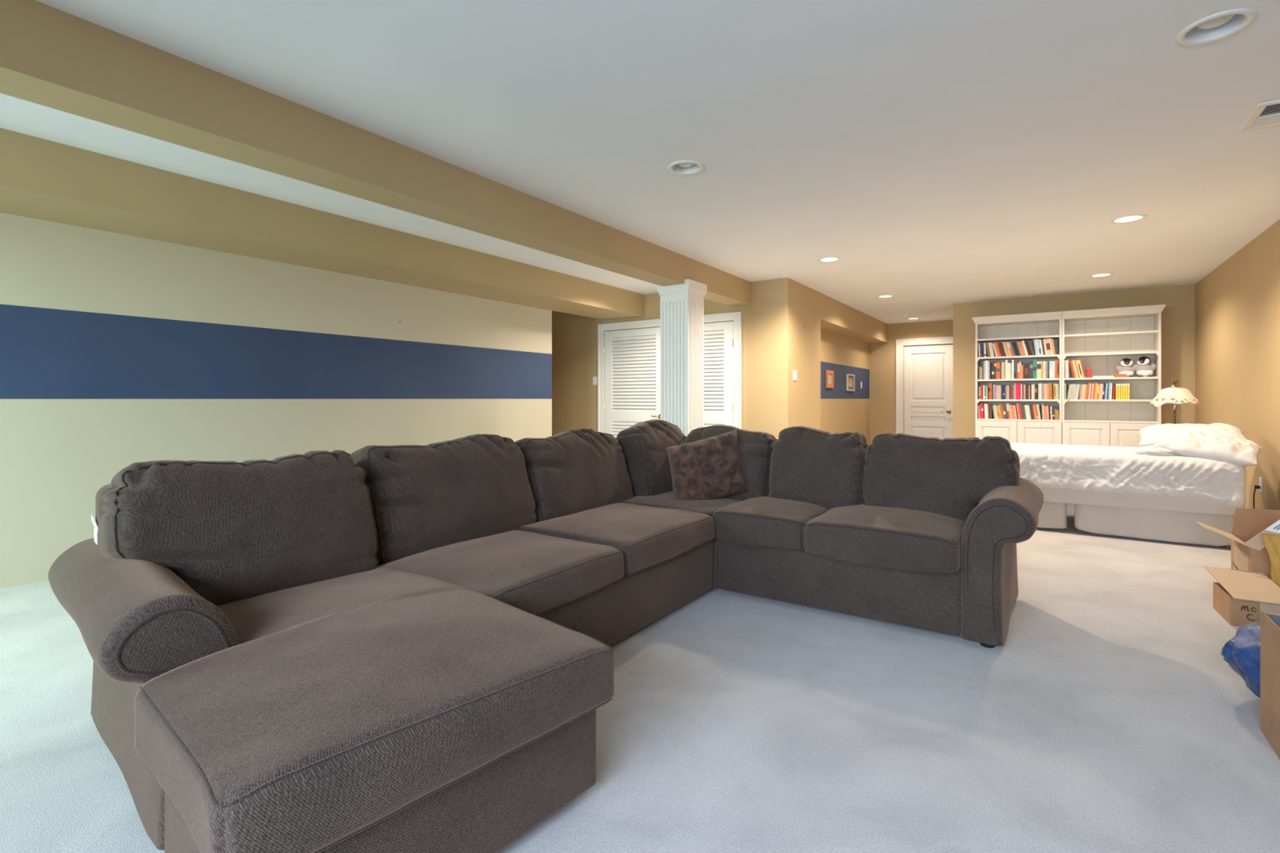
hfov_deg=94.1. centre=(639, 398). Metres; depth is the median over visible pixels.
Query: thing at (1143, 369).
penguin
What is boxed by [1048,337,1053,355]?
book
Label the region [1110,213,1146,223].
recessed light
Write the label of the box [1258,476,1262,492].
wall outlet
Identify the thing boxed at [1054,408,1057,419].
book
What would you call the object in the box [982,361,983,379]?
book
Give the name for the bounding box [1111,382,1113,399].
book
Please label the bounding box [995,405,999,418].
book
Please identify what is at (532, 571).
seat cushion
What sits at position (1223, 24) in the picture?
recessed light
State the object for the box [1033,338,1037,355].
book
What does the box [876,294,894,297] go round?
recessed light
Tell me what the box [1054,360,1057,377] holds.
book
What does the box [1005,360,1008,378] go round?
book
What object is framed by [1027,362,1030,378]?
book
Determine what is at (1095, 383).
book
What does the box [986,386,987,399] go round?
book
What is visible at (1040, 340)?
book
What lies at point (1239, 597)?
cardboard box
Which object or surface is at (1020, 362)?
book
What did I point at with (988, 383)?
book
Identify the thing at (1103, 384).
book
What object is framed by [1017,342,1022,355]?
book
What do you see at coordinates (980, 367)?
book
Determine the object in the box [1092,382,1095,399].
book
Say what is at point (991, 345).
book
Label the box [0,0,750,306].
beam
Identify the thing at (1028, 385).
book
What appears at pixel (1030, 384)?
book
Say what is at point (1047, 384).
book
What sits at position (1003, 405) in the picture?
book
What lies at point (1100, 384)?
book
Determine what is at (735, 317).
trim
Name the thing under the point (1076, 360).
book
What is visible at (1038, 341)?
book
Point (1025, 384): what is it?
book
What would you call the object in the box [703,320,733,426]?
door
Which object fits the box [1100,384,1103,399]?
book
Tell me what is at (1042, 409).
book
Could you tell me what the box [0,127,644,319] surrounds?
beam
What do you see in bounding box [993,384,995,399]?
book
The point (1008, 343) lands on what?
book
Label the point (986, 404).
book
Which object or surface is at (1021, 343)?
book
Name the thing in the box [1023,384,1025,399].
book
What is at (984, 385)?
book
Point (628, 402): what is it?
door
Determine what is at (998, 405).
book
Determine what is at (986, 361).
book
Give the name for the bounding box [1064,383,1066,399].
book
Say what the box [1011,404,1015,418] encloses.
book
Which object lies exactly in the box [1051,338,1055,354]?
book
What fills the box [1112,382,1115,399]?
book
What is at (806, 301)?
wall
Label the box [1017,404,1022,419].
book
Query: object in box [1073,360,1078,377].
book
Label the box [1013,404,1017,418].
book
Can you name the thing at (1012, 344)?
book
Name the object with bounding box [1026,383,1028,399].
book
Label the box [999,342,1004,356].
book
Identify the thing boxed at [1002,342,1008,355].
book
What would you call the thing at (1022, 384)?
book
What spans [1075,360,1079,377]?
book
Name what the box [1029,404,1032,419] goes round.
book
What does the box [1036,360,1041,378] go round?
book
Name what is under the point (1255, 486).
power cord
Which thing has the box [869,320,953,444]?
wall
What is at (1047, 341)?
book
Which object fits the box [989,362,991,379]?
book
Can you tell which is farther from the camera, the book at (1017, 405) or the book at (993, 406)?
the book at (993, 406)
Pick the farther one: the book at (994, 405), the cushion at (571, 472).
the book at (994, 405)
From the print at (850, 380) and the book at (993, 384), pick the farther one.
the print at (850, 380)
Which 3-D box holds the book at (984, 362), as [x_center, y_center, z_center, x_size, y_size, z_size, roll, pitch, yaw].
[4.667,-0.382,8.048,0.024,0.248,0.172,0,0,34]
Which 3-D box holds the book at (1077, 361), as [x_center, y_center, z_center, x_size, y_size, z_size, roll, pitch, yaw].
[5.511,-0.368,7.465,0.055,0.219,0.150,0,0,34]
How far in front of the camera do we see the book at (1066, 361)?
7.48 m
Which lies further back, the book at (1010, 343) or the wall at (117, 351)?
the book at (1010, 343)
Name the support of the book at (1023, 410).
on the bookcase at (1041, 326)
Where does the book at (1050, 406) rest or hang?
on the bookcase at (1041, 326)
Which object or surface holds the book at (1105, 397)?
on the bookcase at (1112, 335)
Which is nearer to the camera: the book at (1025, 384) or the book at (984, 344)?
the book at (1025, 384)
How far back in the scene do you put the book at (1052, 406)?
7.56 m
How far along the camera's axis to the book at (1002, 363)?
7.87 m
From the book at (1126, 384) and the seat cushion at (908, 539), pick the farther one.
the book at (1126, 384)
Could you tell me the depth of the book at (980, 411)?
8.00 m
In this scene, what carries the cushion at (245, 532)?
on the sectional sofa
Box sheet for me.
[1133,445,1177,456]
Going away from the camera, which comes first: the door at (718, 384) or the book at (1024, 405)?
the door at (718, 384)
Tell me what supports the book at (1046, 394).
on the bookcase at (1041, 326)
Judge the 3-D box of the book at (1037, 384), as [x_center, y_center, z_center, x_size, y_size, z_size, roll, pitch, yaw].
[5.153,-0.088,7.714,0.012,0.196,0.191,0,0,34]
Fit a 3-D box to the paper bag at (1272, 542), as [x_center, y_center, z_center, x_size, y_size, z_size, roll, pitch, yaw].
[3.255,0.886,2.960,0.218,0.388,0.160,0,0,34]
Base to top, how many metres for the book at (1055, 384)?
0.201 m
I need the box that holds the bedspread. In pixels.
[1009,442,1246,507]
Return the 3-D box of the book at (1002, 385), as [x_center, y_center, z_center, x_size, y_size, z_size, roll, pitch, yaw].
[4.830,-0.086,7.933,0.019,0.192,0.158,0,0,34]
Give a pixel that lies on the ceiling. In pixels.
(948, 153)
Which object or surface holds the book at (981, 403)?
on the bookcase at (1041, 326)
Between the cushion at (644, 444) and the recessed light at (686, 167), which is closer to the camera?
the recessed light at (686, 167)
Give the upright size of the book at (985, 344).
0.183 m
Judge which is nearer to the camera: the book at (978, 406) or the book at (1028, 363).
the book at (1028, 363)
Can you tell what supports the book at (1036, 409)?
on the bookcase at (1041, 326)
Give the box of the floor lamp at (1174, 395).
[1150,379,1200,424]
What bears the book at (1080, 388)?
on the bookcase at (1112, 335)
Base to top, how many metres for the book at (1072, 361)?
0.219 m
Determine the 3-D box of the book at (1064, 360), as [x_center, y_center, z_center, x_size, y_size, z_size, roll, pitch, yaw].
[5.398,-0.371,7.553,0.019,0.226,0.174,0,0,34]
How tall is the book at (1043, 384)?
0.205 m
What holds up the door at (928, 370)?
in the wall at (882, 355)
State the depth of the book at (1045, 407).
7.59 m
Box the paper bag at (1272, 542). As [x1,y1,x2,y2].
[1262,533,1279,587]
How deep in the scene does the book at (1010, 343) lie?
7.80 m
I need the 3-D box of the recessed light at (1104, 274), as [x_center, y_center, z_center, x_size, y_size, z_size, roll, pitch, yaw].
[5.026,-1.396,6.489,0.214,0.110,0.214,0,0,34]
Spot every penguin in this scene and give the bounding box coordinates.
[1115,358,1135,377]
[1133,356,1155,377]
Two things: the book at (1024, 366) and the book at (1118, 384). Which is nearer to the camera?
the book at (1118, 384)
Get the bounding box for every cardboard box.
[1196,508,1279,579]
[1204,565,1279,626]
[1260,610,1279,759]
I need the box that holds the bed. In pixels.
[1037,487,1244,546]
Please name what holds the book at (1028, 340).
on the bookcase at (1041, 326)
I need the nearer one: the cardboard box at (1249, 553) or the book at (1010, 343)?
the cardboard box at (1249, 553)
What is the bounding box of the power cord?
[1253,484,1260,509]
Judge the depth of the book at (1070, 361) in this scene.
7.44 m
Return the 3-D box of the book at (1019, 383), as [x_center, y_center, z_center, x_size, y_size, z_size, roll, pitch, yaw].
[4.998,-0.103,7.842,0.034,0.226,0.190,0,0,34]
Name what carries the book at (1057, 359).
on the bookcase at (1041, 326)
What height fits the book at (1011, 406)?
0.188 m
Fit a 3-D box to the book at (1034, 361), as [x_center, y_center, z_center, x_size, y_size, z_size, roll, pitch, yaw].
[5.128,-0.380,7.729,0.038,0.242,0.156,0,0,34]
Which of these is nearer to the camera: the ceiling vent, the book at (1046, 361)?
the ceiling vent
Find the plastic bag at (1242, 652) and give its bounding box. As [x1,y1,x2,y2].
[1221,622,1260,697]
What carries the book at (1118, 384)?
on the bookcase at (1112, 335)
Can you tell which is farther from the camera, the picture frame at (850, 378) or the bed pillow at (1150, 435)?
the picture frame at (850, 378)
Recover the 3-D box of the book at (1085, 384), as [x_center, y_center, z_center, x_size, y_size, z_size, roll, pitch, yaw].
[5.557,-0.085,7.434,0.028,0.189,0.174,0,0,34]
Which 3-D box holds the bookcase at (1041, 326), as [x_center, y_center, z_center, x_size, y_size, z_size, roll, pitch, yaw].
[4.965,-0.004,7.865,0.984,2.178,0.380,0,0,34]
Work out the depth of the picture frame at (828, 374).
8.88 m
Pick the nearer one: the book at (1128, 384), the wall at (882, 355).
the book at (1128, 384)
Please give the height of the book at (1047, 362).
0.206 m
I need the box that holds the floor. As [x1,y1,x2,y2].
[0,515,1279,852]
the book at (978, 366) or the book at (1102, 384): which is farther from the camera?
the book at (978, 366)
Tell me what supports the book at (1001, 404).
on the bookcase at (1041, 326)
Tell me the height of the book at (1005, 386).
0.178 m
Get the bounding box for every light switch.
[592,376,597,385]
[792,370,796,380]
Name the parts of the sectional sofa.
frame, arm, frame, frame, frame, frame, arm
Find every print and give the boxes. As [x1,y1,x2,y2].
[828,374,831,383]
[848,378,853,386]
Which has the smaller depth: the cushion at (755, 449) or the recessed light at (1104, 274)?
the cushion at (755, 449)
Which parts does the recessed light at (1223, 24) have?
bulb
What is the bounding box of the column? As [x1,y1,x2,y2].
[657,279,706,436]
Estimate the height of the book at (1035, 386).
0.178 m
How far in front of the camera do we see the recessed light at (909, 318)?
10.02 m
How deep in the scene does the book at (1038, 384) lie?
7.63 m
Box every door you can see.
[604,327,660,437]
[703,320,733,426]
[903,344,953,439]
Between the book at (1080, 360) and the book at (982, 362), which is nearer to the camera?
the book at (1080, 360)
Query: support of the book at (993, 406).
on the bookcase at (1041, 326)
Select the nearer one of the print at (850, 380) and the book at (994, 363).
the book at (994, 363)
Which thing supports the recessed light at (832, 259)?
in the ceiling
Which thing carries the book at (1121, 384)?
on the bookcase at (1112, 335)
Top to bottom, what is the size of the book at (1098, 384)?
0.193 m
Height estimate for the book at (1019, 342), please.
0.180 m
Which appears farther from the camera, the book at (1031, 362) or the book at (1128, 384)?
the book at (1031, 362)
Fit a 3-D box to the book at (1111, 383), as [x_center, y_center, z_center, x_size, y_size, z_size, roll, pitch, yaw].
[5.763,-0.089,7.293,0.020,0.198,0.173,0,0,34]
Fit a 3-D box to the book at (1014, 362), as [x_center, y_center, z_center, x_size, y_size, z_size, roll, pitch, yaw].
[4.957,-0.367,7.867,0.022,0.217,0.193,0,0,34]
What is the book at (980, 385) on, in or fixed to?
on the bookcase at (1041, 326)
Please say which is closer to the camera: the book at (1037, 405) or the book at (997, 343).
the book at (1037, 405)
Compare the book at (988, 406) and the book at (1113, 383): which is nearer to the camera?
the book at (1113, 383)
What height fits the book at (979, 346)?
0.192 m
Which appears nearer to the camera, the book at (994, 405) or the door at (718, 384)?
the door at (718, 384)
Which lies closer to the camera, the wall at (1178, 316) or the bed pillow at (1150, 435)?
the bed pillow at (1150, 435)
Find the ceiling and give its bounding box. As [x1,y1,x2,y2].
[0,0,1279,324]
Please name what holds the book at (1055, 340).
on the bookcase at (1041, 326)
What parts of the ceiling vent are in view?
louver blade, louver blade, louver blade, louver blade, louver blade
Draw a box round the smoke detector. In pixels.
[900,313,910,317]
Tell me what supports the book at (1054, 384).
on the bookcase at (1041, 326)
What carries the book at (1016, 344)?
on the bookcase at (1041, 326)
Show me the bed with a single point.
(1164, 517)
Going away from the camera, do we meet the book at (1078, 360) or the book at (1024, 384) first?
the book at (1078, 360)
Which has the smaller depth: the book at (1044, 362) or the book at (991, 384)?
the book at (1044, 362)
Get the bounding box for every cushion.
[97,449,376,605]
[134,567,613,852]
[350,434,536,565]
[377,529,624,614]
[514,428,633,522]
[518,502,715,575]
[616,419,684,496]
[622,491,741,515]
[680,424,775,501]
[711,496,827,551]
[768,426,868,510]
[804,504,965,573]
[862,432,1019,521]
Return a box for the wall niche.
[820,328,869,444]
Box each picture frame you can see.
[825,369,833,388]
[846,373,854,391]
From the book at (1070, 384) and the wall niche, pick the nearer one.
the book at (1070, 384)
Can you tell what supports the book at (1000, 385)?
on the bookcase at (1041, 326)
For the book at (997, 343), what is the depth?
7.88 m
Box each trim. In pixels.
[597,311,741,432]
[895,336,953,434]
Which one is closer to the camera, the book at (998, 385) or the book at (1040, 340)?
the book at (1040, 340)
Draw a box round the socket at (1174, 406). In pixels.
[1172,403,1177,410]
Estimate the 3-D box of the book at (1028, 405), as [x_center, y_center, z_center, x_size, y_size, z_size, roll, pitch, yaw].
[5.085,0.174,7.770,0.040,0.187,0.200,0,0,34]
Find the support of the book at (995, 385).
on the bookcase at (1041, 326)
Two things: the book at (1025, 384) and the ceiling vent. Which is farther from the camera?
the book at (1025, 384)
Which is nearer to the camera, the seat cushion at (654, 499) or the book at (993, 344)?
the seat cushion at (654, 499)
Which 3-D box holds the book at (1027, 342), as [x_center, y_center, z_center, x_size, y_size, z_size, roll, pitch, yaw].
[5.076,-0.654,7.764,0.066,0.194,0.165,0,0,34]
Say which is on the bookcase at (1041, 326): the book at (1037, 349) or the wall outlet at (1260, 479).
the book at (1037, 349)
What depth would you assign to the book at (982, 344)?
7.98 m
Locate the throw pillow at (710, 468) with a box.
[666,429,747,500]
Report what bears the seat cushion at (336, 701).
on the sectional sofa
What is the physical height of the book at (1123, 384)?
0.190 m
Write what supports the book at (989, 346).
on the bookcase at (1041, 326)
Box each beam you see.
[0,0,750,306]
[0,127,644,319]
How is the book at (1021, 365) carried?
on the bookcase at (1041, 326)
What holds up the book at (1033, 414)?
on the bookcase at (1041, 326)
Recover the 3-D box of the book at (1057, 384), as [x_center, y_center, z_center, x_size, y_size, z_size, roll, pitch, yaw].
[5.335,-0.088,7.599,0.019,0.196,0.193,0,0,34]
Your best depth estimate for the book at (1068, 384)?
7.46 m
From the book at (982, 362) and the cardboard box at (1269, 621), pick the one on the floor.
the cardboard box at (1269, 621)
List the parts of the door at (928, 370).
rail, rail, rail, rail, panel, panel, panel, panel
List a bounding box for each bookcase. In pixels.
[972,311,1062,444]
[1062,304,1165,447]
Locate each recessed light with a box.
[667,160,704,175]
[817,256,840,262]
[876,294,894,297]
[906,317,920,319]
[1088,272,1113,277]
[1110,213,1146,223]
[1175,8,1257,45]
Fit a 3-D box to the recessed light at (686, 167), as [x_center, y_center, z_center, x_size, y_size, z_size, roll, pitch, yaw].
[0.267,-1.396,3.475,0.214,0.110,0.214,0,0,34]
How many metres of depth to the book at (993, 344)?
7.89 m
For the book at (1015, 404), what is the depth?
7.77 m
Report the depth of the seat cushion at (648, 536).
2.91 m
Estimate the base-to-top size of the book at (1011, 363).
0.206 m
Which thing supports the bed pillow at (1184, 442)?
on the bed
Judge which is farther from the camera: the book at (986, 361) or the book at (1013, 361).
the book at (986, 361)
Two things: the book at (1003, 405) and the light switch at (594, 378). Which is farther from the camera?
the light switch at (594, 378)
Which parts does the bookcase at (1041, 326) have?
panel, door panel, door, cornice, shelf, shelf, shelf, shelf, shelf, door panel, door, panel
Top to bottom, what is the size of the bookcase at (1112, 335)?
2.178 m
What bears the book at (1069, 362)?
on the bookcase at (1112, 335)
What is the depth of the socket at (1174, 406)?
5.38 m
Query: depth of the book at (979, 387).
8.01 m
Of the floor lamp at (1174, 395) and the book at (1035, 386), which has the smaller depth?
the floor lamp at (1174, 395)
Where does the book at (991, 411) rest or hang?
on the bookcase at (1041, 326)
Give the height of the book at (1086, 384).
0.188 m
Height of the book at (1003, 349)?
0.190 m
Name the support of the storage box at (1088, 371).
on the bookcase at (1112, 335)
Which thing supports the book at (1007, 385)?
on the bookcase at (1041, 326)
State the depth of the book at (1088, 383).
7.35 m
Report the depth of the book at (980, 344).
7.99 m
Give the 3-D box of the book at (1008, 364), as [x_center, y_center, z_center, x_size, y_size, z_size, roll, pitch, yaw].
[4.884,-0.364,7.877,0.029,0.212,0.153,0,0,34]
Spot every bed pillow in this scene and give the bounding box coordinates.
[1137,422,1246,446]
[1151,428,1263,466]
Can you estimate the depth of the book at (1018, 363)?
7.76 m
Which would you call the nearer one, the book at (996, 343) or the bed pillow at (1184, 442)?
the bed pillow at (1184, 442)
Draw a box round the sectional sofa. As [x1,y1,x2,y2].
[48,419,1044,852]
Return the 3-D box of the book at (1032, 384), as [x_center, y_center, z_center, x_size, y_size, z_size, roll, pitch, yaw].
[5.099,-0.086,7.736,0.017,0.192,0.136,0,0,34]
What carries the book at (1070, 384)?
on the bookcase at (1112, 335)
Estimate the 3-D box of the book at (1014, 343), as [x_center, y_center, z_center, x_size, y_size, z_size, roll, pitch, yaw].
[4.970,-0.653,7.864,0.068,0.191,0.200,0,0,34]
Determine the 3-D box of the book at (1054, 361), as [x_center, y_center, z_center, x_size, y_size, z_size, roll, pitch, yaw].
[5.298,-0.367,7.623,0.018,0.217,0.194,0,0,34]
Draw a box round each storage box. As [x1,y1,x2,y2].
[1086,368,1091,377]
[1114,373,1126,377]
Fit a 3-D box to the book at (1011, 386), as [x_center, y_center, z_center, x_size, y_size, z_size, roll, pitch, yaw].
[4.917,-0.084,7.868,0.030,0.187,0.166,0,0,34]
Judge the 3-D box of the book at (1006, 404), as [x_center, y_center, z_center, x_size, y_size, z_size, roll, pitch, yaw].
[4.896,0.163,7.912,0.052,0.210,0.196,0,0,34]
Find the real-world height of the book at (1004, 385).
0.196 m
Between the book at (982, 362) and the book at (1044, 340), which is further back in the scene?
the book at (982, 362)
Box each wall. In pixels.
[0,212,551,588]
[551,277,791,439]
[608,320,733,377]
[791,279,888,430]
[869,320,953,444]
[953,284,1195,438]
[1195,218,1279,510]
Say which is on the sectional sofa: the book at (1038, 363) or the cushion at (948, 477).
the cushion at (948, 477)
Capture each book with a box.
[977,342,980,357]
[977,366,979,379]
[977,405,980,418]
[978,386,980,399]
[979,342,982,356]
[979,403,982,418]
[980,367,982,379]
[980,385,982,399]
[981,403,983,418]
[982,343,984,356]
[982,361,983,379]
[982,385,983,399]
[983,342,986,356]
[983,360,986,379]
[984,385,986,399]
[984,403,987,418]
[985,343,989,356]
[986,360,987,379]
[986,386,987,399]
[986,404,988,418]
[987,360,990,379]
[987,404,990,418]
[988,342,992,356]
[988,382,990,399]
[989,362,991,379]
[990,342,995,356]
[990,382,992,399]
[990,404,992,418]
[991,343,997,356]
[991,362,994,379]
[991,386,993,399]
[992,405,995,418]
[993,343,999,356]
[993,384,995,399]
[994,363,995,379]
[994,404,997,418]
[995,342,1000,356]
[995,362,1000,379]
[995,385,996,399]
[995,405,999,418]
[996,385,998,399]
[997,342,1003,356]
[998,385,999,399]
[998,404,1001,418]
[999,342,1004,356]
[1000,342,1006,355]
[1000,364,1001,378]
[1000,385,1001,399]
[1000,403,1004,418]
[1001,362,1004,378]
[1001,385,1003,399]
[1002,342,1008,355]
[1002,404,1006,418]
[1003,384,1005,399]
[1004,342,1009,355]
[1004,361,1005,378]
[1004,386,1006,399]
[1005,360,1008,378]
[1005,403,1010,418]
[1007,342,1013,355]
[1007,363,1010,378]
[1007,385,1008,399]
[1008,385,1010,399]
[1008,403,1011,418]
[1009,342,1014,355]
[1009,404,1013,418]
[1010,363,1012,378]
[1010,385,1013,399]
[1011,342,1017,355]
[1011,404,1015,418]
[1012,360,1014,378]
[1013,342,1018,355]
[1013,362,1015,378]
[1013,385,1014,399]
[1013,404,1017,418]
[1014,404,1017,419]
[1015,342,1020,355]
[1015,361,1017,378]
[1015,382,1017,399]
[1016,403,1020,419]
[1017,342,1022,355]
[1017,362,1019,378]
[1017,382,1021,399]
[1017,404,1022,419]
[1018,342,1024,355]
[1019,361,1021,378]
[1020,342,1026,355]
[1020,383,1022,399]
[1020,403,1026,419]
[1021,364,1023,378]
[1022,340,1028,355]
[1022,364,1025,378]
[1022,384,1023,399]
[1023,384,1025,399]
[1024,340,1030,355]
[1024,404,1027,419]
[1025,363,1027,378]
[1025,384,1026,399]
[1026,340,1031,355]
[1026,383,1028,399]
[1026,404,1029,419]
[1027,340,1033,355]
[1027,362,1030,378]
[1027,404,1031,419]
[1028,385,1030,399]
[1029,341,1035,355]
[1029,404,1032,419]
[1030,360,1033,378]
[1030,384,1031,399]
[1031,384,1033,399]
[1031,404,1034,419]
[1032,404,1036,419]
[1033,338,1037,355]
[1033,360,1036,378]
[1034,385,1036,399]
[1034,404,1038,419]
[1035,338,1039,355]
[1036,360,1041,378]
[1036,384,1038,399]
[1036,404,1040,419]
[1037,338,1041,355]
[1038,383,1039,399]
[1039,339,1043,355]
[1040,383,1041,399]
[1041,340,1044,355]
[1041,360,1043,378]
[1041,383,1043,399]
[1041,404,1044,419]
[1043,338,1047,355]
[1043,360,1045,378]
[1043,383,1044,399]
[1043,405,1047,419]
[1044,337,1051,355]
[1044,383,1047,399]
[1045,360,1047,378]
[1046,383,1048,399]
[1047,362,1048,378]
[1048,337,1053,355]
[1048,360,1053,378]
[1048,382,1052,399]
[1048,405,1050,419]
[1049,405,1052,419]
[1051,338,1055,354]
[1051,405,1054,419]
[1053,339,1057,354]
[1053,360,1054,377]
[1053,383,1056,399]
[1054,339,1058,354]
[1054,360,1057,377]
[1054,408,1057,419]
[1055,383,1057,399]
[1057,359,1058,377]
[1057,383,1058,399]
[1064,360,1066,377]
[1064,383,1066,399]
[1066,360,1067,377]
[1066,384,1069,399]
[1068,360,1074,377]
[1068,384,1071,399]
[1070,360,1075,377]
[1071,360,1077,377]
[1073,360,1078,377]
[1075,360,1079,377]
[1075,360,1080,377]
[1077,360,1082,377]
[1078,360,1084,377]
[1078,384,1081,399]
[1080,360,1084,377]
[1084,384,1086,399]
[1085,384,1088,399]
[1086,382,1089,399]
[1088,383,1091,399]
[1089,383,1092,399]
[1091,375,1114,377]
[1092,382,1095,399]
[1093,382,1096,399]
[1095,383,1097,399]
[1096,383,1099,399]
[1097,383,1100,399]
[1099,383,1102,399]
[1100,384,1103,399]
[1102,383,1105,399]
[1104,382,1107,399]
[1107,382,1111,399]
[1110,382,1111,399]
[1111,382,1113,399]
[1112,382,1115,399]
[1114,383,1117,399]
[1117,383,1119,399]
[1120,383,1122,399]
[1122,383,1124,399]
[1124,383,1127,399]
[1127,383,1129,399]
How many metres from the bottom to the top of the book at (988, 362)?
0.242 m
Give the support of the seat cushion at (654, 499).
on the sectional sofa
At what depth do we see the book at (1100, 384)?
7.29 m
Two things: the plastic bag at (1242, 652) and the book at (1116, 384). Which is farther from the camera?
the book at (1116, 384)
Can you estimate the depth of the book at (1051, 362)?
7.56 m
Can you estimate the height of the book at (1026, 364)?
0.196 m
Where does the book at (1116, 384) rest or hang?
on the bookcase at (1112, 335)
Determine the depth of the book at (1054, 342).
7.55 m
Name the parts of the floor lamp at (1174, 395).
lamp shade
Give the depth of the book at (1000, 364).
7.87 m
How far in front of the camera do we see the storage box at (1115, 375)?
7.18 m
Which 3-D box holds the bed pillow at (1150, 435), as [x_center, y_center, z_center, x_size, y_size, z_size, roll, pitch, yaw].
[4.529,0.323,4.899,0.663,0.250,0.513,0,0,40]
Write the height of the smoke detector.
0.046 m
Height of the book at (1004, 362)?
0.227 m
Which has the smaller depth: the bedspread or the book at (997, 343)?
the bedspread
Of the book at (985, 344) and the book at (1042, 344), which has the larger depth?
the book at (985, 344)
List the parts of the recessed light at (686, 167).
bulb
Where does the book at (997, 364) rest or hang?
on the bookcase at (1041, 326)
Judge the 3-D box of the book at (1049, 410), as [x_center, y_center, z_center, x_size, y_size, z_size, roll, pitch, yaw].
[5.247,0.176,7.630,0.024,0.182,0.133,0,0,34]
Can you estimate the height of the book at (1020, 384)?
0.205 m
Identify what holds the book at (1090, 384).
on the bookcase at (1112, 335)
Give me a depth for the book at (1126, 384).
7.14 m
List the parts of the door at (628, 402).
rail, rail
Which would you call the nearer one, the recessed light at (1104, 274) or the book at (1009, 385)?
the recessed light at (1104, 274)
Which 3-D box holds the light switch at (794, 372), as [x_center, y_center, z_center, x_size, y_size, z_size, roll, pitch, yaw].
[1.775,-0.265,6.799,0.018,0.118,0.118,0,0,34]
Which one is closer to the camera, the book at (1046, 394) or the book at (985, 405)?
the book at (1046, 394)
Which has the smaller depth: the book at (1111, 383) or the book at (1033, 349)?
the book at (1111, 383)
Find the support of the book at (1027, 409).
on the bookcase at (1041, 326)
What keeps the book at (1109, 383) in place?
on the bookcase at (1112, 335)
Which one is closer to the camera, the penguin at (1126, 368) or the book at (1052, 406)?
the penguin at (1126, 368)
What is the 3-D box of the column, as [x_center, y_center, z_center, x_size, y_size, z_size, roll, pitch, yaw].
[0.414,-0.020,5.843,0.358,2.210,0.363,0,0,34]
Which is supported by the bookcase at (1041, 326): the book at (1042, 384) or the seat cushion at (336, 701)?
the book at (1042, 384)
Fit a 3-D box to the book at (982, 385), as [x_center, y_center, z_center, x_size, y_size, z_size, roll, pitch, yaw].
[4.639,-0.086,8.049,0.014,0.192,0.131,0,0,34]
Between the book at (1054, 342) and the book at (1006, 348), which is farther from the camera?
the book at (1006, 348)
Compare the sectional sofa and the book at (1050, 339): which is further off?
the book at (1050, 339)
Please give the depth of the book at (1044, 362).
7.60 m
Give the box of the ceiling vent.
[1238,98,1279,133]
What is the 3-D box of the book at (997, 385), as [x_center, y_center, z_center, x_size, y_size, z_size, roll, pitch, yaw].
[4.790,-0.084,7.973,0.016,0.187,0.191,0,0,34]
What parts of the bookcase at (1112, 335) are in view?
panel, door, door panel, shelf, shelf, shelf, shelf, shelf, cornice, door panel, door, panel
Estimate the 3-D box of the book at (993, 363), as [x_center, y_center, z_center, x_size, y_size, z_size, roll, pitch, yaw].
[4.752,-0.369,8.003,0.027,0.222,0.197,0,0,34]
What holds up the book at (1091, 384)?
on the bookcase at (1112, 335)
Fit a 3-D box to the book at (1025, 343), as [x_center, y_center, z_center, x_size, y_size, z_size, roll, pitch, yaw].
[5.069,-0.655,7.792,0.068,0.195,0.192,0,0,34]
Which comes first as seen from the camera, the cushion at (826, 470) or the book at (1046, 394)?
the cushion at (826, 470)
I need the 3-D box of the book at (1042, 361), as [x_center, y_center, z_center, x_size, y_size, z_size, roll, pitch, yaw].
[5.197,-0.369,7.693,0.016,0.222,0.170,0,0,34]
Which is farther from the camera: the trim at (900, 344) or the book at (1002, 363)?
the trim at (900, 344)
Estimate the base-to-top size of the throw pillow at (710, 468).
0.488 m
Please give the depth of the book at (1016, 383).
7.78 m
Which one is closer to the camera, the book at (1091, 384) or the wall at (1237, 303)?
the wall at (1237, 303)
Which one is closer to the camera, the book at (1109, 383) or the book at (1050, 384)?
the book at (1109, 383)
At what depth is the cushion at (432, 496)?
2.62 m
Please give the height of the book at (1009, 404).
0.204 m
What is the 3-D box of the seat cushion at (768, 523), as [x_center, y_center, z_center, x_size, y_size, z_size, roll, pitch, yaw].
[0.791,0.682,3.408,0.532,0.192,0.701,0,0,34]
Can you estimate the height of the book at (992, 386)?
0.182 m
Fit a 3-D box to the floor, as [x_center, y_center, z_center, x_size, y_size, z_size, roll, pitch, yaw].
[0.566,1.145,5.790,8.800,0.120,13.200,0,0,34]
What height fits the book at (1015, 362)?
0.227 m
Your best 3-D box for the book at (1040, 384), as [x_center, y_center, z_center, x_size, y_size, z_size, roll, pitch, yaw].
[5.181,-0.093,7.696,0.016,0.205,0.180,0,0,34]
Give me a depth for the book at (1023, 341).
7.72 m
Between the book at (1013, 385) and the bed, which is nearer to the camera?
the bed
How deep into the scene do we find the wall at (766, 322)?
6.91 m
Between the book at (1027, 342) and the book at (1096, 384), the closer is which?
the book at (1096, 384)
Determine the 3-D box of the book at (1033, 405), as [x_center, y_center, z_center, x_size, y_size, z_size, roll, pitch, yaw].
[5.124,0.169,7.729,0.046,0.197,0.155,0,0,34]
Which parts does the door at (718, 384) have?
rail, rail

